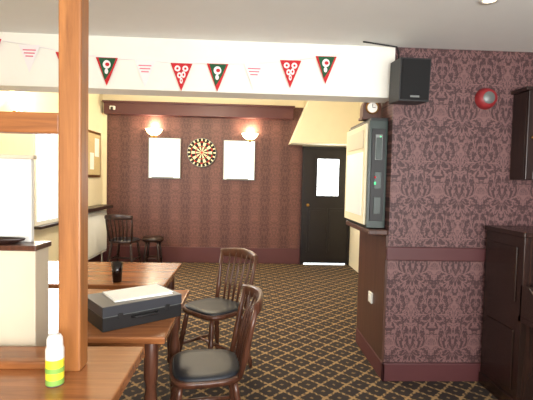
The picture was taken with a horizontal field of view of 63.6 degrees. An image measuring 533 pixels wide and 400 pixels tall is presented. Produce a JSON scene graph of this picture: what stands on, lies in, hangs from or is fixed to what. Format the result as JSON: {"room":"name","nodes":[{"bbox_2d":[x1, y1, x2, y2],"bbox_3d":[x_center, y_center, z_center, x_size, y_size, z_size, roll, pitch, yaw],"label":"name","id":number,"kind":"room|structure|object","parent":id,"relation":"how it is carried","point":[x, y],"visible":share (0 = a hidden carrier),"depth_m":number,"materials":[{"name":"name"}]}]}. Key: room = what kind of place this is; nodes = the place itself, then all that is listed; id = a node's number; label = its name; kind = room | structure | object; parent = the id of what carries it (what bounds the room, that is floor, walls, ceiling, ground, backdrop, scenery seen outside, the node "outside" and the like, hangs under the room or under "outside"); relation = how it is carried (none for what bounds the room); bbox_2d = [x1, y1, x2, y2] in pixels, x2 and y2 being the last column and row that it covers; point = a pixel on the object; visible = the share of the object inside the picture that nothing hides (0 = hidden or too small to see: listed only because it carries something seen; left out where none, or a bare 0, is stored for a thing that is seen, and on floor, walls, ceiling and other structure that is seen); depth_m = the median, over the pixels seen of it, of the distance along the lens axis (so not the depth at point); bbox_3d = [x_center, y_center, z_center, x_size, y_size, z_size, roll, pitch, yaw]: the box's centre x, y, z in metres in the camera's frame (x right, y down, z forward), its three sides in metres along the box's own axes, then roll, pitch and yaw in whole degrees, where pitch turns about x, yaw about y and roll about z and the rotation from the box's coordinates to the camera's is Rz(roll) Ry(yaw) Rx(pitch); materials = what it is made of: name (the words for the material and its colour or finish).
{"room":"pub","nodes":[
{"label":"pub","id":0,"kind":"room"},
{"bbox_2d":[0,91,102,260],"bbox_3d":[-2.542,-0.164,2.816,0.120,2.750,8.470,1,3,-3],"label":"wall","id":1,"kind":"structure","parent":0,"point":[46,102],"depth_m":5.09,"materials":[{"name":"beige paint"}]},
{"bbox_2d":[8,98,30,111],"bbox_3d":[-2.471,-0.924,4.352,0.137,0.150,0.274,1,3,-3],"label":"wall sconce","id":2,"kind":"object","parent":1,"relation":"attached to","point":[17,105],"visible":0.84,"depth_m":4.28,"materials":[{"name":"white glass"}]},
{"bbox_2d":[33,134,58,228],"bbox_3d":[-2.535,-0.251,5.032,0.100,1.120,0.660,1,3,-3],"label":"window","id":3,"kind":"structure","parent":1,"relation":"in","point":[45,147],"depth_m":4.99,"materials":[{"name":"white glass"}]},
{"bbox_2d":[88,129,100,177],"bbox_3d":[-2.624,-0.687,6.401,0.026,0.700,0.880,1,3,-3],"label":"notice board","id":4,"kind":"object","parent":1,"relation":"attached to","point":[94,138],"visible":0.66,"depth_m":6.54,"materials":[{"name":"brown wood"}]},
{"bbox_2d":[88,253,102,261],"bbox_3d":[-2.502,1.136,2.880,0.020,0.150,8.470,1,3,-3],"label":"baseboard","id":5,"kind":"structure","parent":1,"relation":"attached to","point":[97,258],"depth_m":6.80,"materials":[{"name":"paint"}]},
{"bbox_2d":[88,210,106,261],"bbox_3d":[-2.591,0.623,6.174,0.124,0.865,1.500,1,3,-3],"label":"radiator","id":6,"kind":"object","parent":1,"relation":"attached to","point":[97,232],"visible":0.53,"depth_m":6.47,"materials":[{"name":"white metal"}]},
{"bbox_2d":[88,204,112,212],"bbox_3d":[-2.536,0.132,6.153,0.220,0.050,1.500,1,3,-3],"label":"window ledge","id":7,"kind":"object","parent":1,"relation":"attached to","point":[93,208],"visible":0.57,"depth_m":6.37,"materials":[{"name":"brown wood"}]},
{"bbox_2d":[107,101,345,248],"bbox_3d":[-0.558,-0.322,7.205,4.250,2.750,0.120,1,3,-3],"label":"wall","id":8,"kind":"structure","parent":0,"point":[200,208],"depth_m":7.13,"materials":[{"name":"paper"}]},
{"bbox_2d":[146,128,162,137],"bbox_3d":[-1.839,-1.082,6.981,0.274,0.150,0.137,1,3,-3],"label":"wall sconce","id":9,"kind":"object","parent":8,"relation":"attached to","point":[153,132],"visible":1,"depth_m":6.97,"materials":[{"name":"white glass"}]},
{"bbox_2d":[148,137,180,178],"bbox_3d":[-1.669,-0.686,7.042,0.524,0.664,0.060,1,3,-3],"label":"scoreboard","id":10,"kind":"object","parent":8,"relation":"attached to","point":[164,154],"visible":1,"depth_m":7.04,"materials":[{"name":"grey metal"}]},
{"bbox_2d":[102,100,294,119],"bbox_3d":[-1.080,-1.455,6.981,3.080,0.210,0.170,1,3,-3],"label":"header","id":11,"kind":"object","parent":8,"relation":"attached to","point":[132,108],"visible":1,"depth_m":6.93,"materials":[{"name":"paint"}]},
{"bbox_2d":[103,246,299,263],"bbox_3d":[-1.072,0.914,7.165,3.270,0.260,0.030,1,3,-3],"label":"baseboard","id":12,"kind":"structure","parent":8,"relation":"attached to","point":[169,254],"depth_m":7.15,"materials":[{"name":"paint"}]},
{"bbox_2d":[187,138,216,166],"bbox_3d":[-1.063,-0.778,7.072,0.480,0.480,0.047,1,3,-3],"label":"dartboard","id":13,"kind":"object","parent":8,"relation":"attached to","point":[201,152],"visible":1,"depth_m":7.05,"materials":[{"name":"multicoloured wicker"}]},
{"bbox_2d":[103,94,303,209],"bbox_3d":[-1.041,-0.464,7.106,3.270,2.480,0.020,1,3,-3],"label":"trim","id":14,"kind":"structure","parent":8,"relation":"attached to","point":[297,103],"depth_m":7.03,"materials":[{"name":"beige paint"}]},
{"bbox_2d":[223,140,254,179],"bbox_3d":[-0.451,-0.656,7.100,0.524,0.654,0.060,1,3,-3],"label":"scoreboard","id":15,"kind":"object","parent":8,"relation":"attached to","point":[238,155],"visible":1,"depth_m":7.10,"materials":[{"name":"grey metal"}]},
{"bbox_2d":[242,133,257,141],"bbox_3d":[-0.272,-1.020,7.056,0.274,0.150,0.137,1,3,-3],"label":"wall sconce","id":16,"kind":"object","parent":8,"relation":"attached to","point":[250,137],"visible":1,"depth_m":7.04,"materials":[{"name":"white glass"}]},
{"bbox_2d":[289,101,359,146],"bbox_3d":[0.917,-1.274,6.957,1.066,0.760,0.420,1,3,-3],"label":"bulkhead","id":17,"kind":"structure","parent":8,"relation":"attached to","point":[320,123],"depth_m":6.75,"materials":[{"name":"beige paint"}]},
{"bbox_2d":[300,146,349,264],"bbox_3d":[0.991,0.104,7.179,0.820,1.970,0.115,1,3,-3],"label":"door","id":18,"kind":"structure","parent":8,"relation":"in","point":[324,231],"depth_m":7.18,"materials":[{"name":"black paint"}]},
{"bbox_2d":[0,0,532,51],"bbox_3d":[0.316,-1.319,2.893,5.750,0.520,8.670,1,3,-3],"label":"ceiling","id":19,"kind":"structure","parent":0,"point":[503,25],"depth_m":2.51,"materials":[{"name":"paint"}]},
{"bbox_2d":[0,32,394,102],"bbox_3d":[-0.791,-1.175,2.964,3.350,0.865,0.200,1,3,-3],"label":"bulkhead","id":20,"kind":"object","parent":19,"relation":"attached to","point":[359,73],"depth_m":2.90,"materials":[{"name":"white paint"}]},
{"bbox_2d":[0,39,340,90],"bbox_3d":[-0.782,-0.898,2.861,2.571,0.333,0.010,1,3,-3],"label":"bunting","id":21,"kind":"object","parent":20,"relation":"attached to","point":[29,52],"visible":0.81,"depth_m":2.87,"materials":[{"name":"white fabric"}]},
{"bbox_2d":[479,0,498,4],"bbox_3d":[1.120,-1.002,2.159,0.100,0.008,0.100,1,3,-3],"label":"recessed light","id":22,"kind":"object","parent":19,"relation":"in","point":[483,2],"visible":1,"depth_m":2.17,"materials":[{"name":"white plastic"}]},
{"bbox_2d":[103,261,497,399],"bbox_3d":[0.256,1.318,3.016,5.750,0.100,8.670,1,3,-3],"label":"floor","id":23,"kind":"structure","parent":0,"point":[304,346],"depth_m":3.64,"materials":[{"name":"carpet"}]},
{"bbox_2d":[0,154,50,345],"bbox_3d":[-1.347,0.557,1.633,0.985,1.475,0.130,1,3,-3],"label":"screen","id":24,"kind":"object","parent":23,"relation":"on","point":[24,265],"visible":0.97,"depth_m":1.62,"materials":[{"name":"beige laminate"}]},
{"bbox_2d":[0,236,25,243],"bbox_3d":[-1.080,0.150,1.606,0.353,0.020,0.082,1,3,-3],"label":"serving tray","id":25,"kind":"object","parent":24,"relation":"on","point":[3,240],"visible":1,"depth_m":1.60,"materials":[{"name":"brown wood"}]},
{"bbox_2d":[0,346,143,399],"bbox_3d":[-1.203,0.937,1.059,1.535,0.775,1.035,1,3,-3],"label":"table","id":26,"kind":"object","parent":23,"relation":"on","point":[107,372],"depth_m":1.33,"materials":[{"name":"brown wood"}]},
{"bbox_2d":[0,0,88,370],"bbox_3d":[-1.269,-0.244,1.338,1.382,1.555,0.070,1,3,-3],"label":"frame","id":27,"kind":"object","parent":26,"relation":"on","point":[71,122],"visible":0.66,"depth_m":1.35,"materials":[{"name":"orange wood"}]},
{"bbox_2d":[45,333,64,387],"bbox_3d":[-0.633,0.476,1.286,0.053,0.152,0.053,1,3,-3],"label":"bottle","id":28,"kind":"object","parent":26,"relation":"on","point":[54,351],"visible":1,"depth_m":1.27,"materials":[{"name":"yellow plastic"}]},
{"bbox_2d":[49,261,181,391],"bbox_3d":[-1.150,0.863,2.944,1.015,0.750,0.700,1,3,-3],"label":"pub table","id":29,"kind":"object","parent":23,"relation":"on","point":[134,274],"visible":0.3,"depth_m":2.88,"materials":[{"name":"brown wood"}]},
{"bbox_2d":[111,261,122,282],"bbox_3d":[-0.926,0.446,2.664,0.072,0.120,0.072,1,3,-3],"label":"drinking glass","id":30,"kind":"object","parent":29,"relation":"on","point":[117,266],"visible":1,"depth_m":2.64,"materials":[{"name":"black glass"}]},
{"bbox_2d":[49,289,188,399],"bbox_3d":[-0.855,0.908,2.128,0.830,0.750,0.760,1,3,-3],"label":"pub table","id":31,"kind":"object","parent":23,"relation":"on","point":[150,336],"visible":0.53,"depth_m":1.81,"materials":[{"name":"brown wood"}]},
{"bbox_2d":[88,284,181,331],"bbox_3d":[-0.612,0.492,1.989,0.370,0.105,0.271,-1,4,-41],"label":"case","id":32,"kind":"object","parent":31,"relation":"on","point":[106,315],"visible":0.84,"depth_m":1.89,"materials":[{"name":"plastic"}]},
{"bbox_2d":[102,284,172,301],"bbox_3d":[-0.604,0.434,2.024,0.280,0.007,0.196,-1,3,-37],"label":"paper stack","id":33,"kind":"object","parent":32,"relation":"on","point":[139,292],"visible":1,"depth_m":2.00,"materials":[{"name":"white paper"}]},
{"bbox_2d":[104,214,141,262],"bbox_3d":[-2.143,0.623,6.453,0.423,0.864,0.510,1,3,3],"label":"spindle-back chair","id":34,"kind":"object","parent":23,"relation":"on","point":[131,239],"visible":0.82,"depth_m":6.31,"materials":[{"name":"brown wood"}]},
{"bbox_2d":[142,235,163,262],"bbox_3d":[-1.788,0.807,6.771,0.340,0.481,0.340,1,3,-3],"label":"stool","id":35,"kind":"object","parent":23,"relation":"on","point":[158,239],"visible":0.93,"depth_m":6.67,"materials":[{"name":"brown wood"}]},
{"bbox_2d":[169,284,262,399],"bbox_3d":[-0.274,0.878,2.240,0.490,0.830,0.406,1,3,-12],"label":"spindle-back chair","id":36,"kind":"object","parent":23,"relation":"on","point":[199,368],"visible":1,"depth_m":2.19,"materials":[{"name":"brown wood"}]},
{"bbox_2d":[179,248,257,367],"bbox_3d":[-0.358,0.814,3.218,0.423,0.864,0.510,4,4,44],"label":"spindle-back chair","id":37,"kind":"object","parent":23,"relation":"on","point":[215,309],"visible":0.76,"depth_m":3.21,"materials":[{"name":"brown wood"}]},
{"bbox_2d":[478,225,532,399],"bbox_3d":[2.224,0.765,2.732,1.400,1.120,0.655,1,3,-3],"label":"cabinet","id":38,"kind":"object","parent":23,"relation":"on","point":[506,367],"visible":1,"depth_m":2.73,"materials":[{"name":"brown wood"}]},
{"bbox_2d":[349,102,363,271],"bbox_3d":[1.558,-0.195,5.489,0.120,2.750,3.510,1,3,-3],"label":"wall","id":39,"kind":"structure","parent":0,"point":[354,234],"depth_m":6.89,"materials":[{"name":"beige paint"}]},
{"bbox_2d":[381,47,532,362],"bbox_3d":[1.944,-0.089,3.398,2.200,2.750,0.710,1,3,-3],"label":"wall","id":40,"kind":"structure","parent":0,"point":[449,157],"depth_m":3.02,"materials":[{"name":"purple paper"}]},
{"bbox_2d":[358,102,382,120],"bbox_3d":[0.779,-0.673,3.210,0.156,0.160,0.101,1,3,-3],"label":"mantel clock","id":41,"kind":"object","parent":40,"relation":"attached to","point":[367,110],"visible":0.78,"depth_m":3.17,"materials":[{"name":"brown wood"}]},
{"bbox_2d":[357,231,387,361],"bbox_3d":[0.820,0.682,3.385,0.015,0.900,0.705,1,3,-3],"label":"wall","id":42,"kind":"structure","parent":40,"relation":"attached to","point":[372,269],"depth_m":3.29,"materials":[{"name":"brown wood"}]},
{"bbox_2d":[346,220,387,234],"bbox_3d":[0.768,0.212,3.363,0.140,0.040,0.700,1,3,-3],"label":"trim ledge","id":43,"kind":"object","parent":42,"relation":"attached to","point":[370,231],"depth_m":3.07,"materials":[{"name":"brown wood"}]},
{"bbox_2d":[344,118,387,227],"bbox_3d":[0.764,-0.207,3.365,0.157,0.785,0.636,1,3,-3],"label":"machine","id":44,"kind":"object","parent":43,"relation":"on","point":[366,151],"depth_m":3.08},
{"bbox_2d":[368,291,372,303],"bbox_3d":[0.804,0.754,3.340,0.019,0.080,0.080,1,3,-3],"label":"light switch","id":45,"kind":"object","parent":42,"relation":"attached to","point":[370,294],"visible":1,"depth_m":3.31,"materials":[{"name":"white plastic"}]},
{"bbox_2d":[363,41,399,58],"bbox_3d":[0.774,-1.002,2.884,0.288,0.090,0.018,0,3,-20],"label":"cable","id":46,"kind":"object","parent":40,"relation":"attached to","point":[363,41],"visible":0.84,"depth_m":2.88,"materials":[{"name":"black plastic"}]},
{"bbox_2d":[389,57,430,104],"bbox_3d":[0.938,-0.777,2.840,0.200,0.279,0.238,1,3,-5],"label":"loudspeaker","id":47,"kind":"object","parent":40,"relation":"attached to","point":[409,77],"visible":1,"depth_m":2.73,"materials":[{"name":"black plastic"}]},
{"bbox_2d":[356,328,480,380],"bbox_3d":[1.905,1.220,3.446,2.220,0.130,0.735,1,3,-3],"label":"baseboard","id":48,"kind":"structure","parent":40,"relation":"attached to","point":[386,371],"depth_m":3.05,"materials":[{"name":"paint"}]},
{"bbox_2d":[386,247,485,261],"bbox_3d":[1.943,0.395,3.052,2.215,0.095,0.025,1,3,-3],"label":"rail","id":49,"kind":"object","parent":40,"relation":"attached to","point":[392,253],"depth_m":3.00,"materials":[{"name":"brown wood"}]},
{"bbox_2d":[475,88,496,109],"bbox_3d":[1.522,-0.702,2.960,0.150,0.150,0.058,1,3,-3],"label":"bell","id":50,"kind":"object","parent":40,"relation":"attached to","point":[485,98],"visible":1,"depth_m":2.94,"materials":[{"name":"red metal"}]},
{"bbox_2d":[510,86,532,179],"bbox_3d":[2.046,-0.438,2.930,0.695,0.615,0.191,1,3,-3],"label":"upper cabinet","id":51,"kind":"object","parent":40,"relation":"attached to","point":[521,164],"depth_m":2.89,"materials":[{"name":"brown wood"}]}
]}

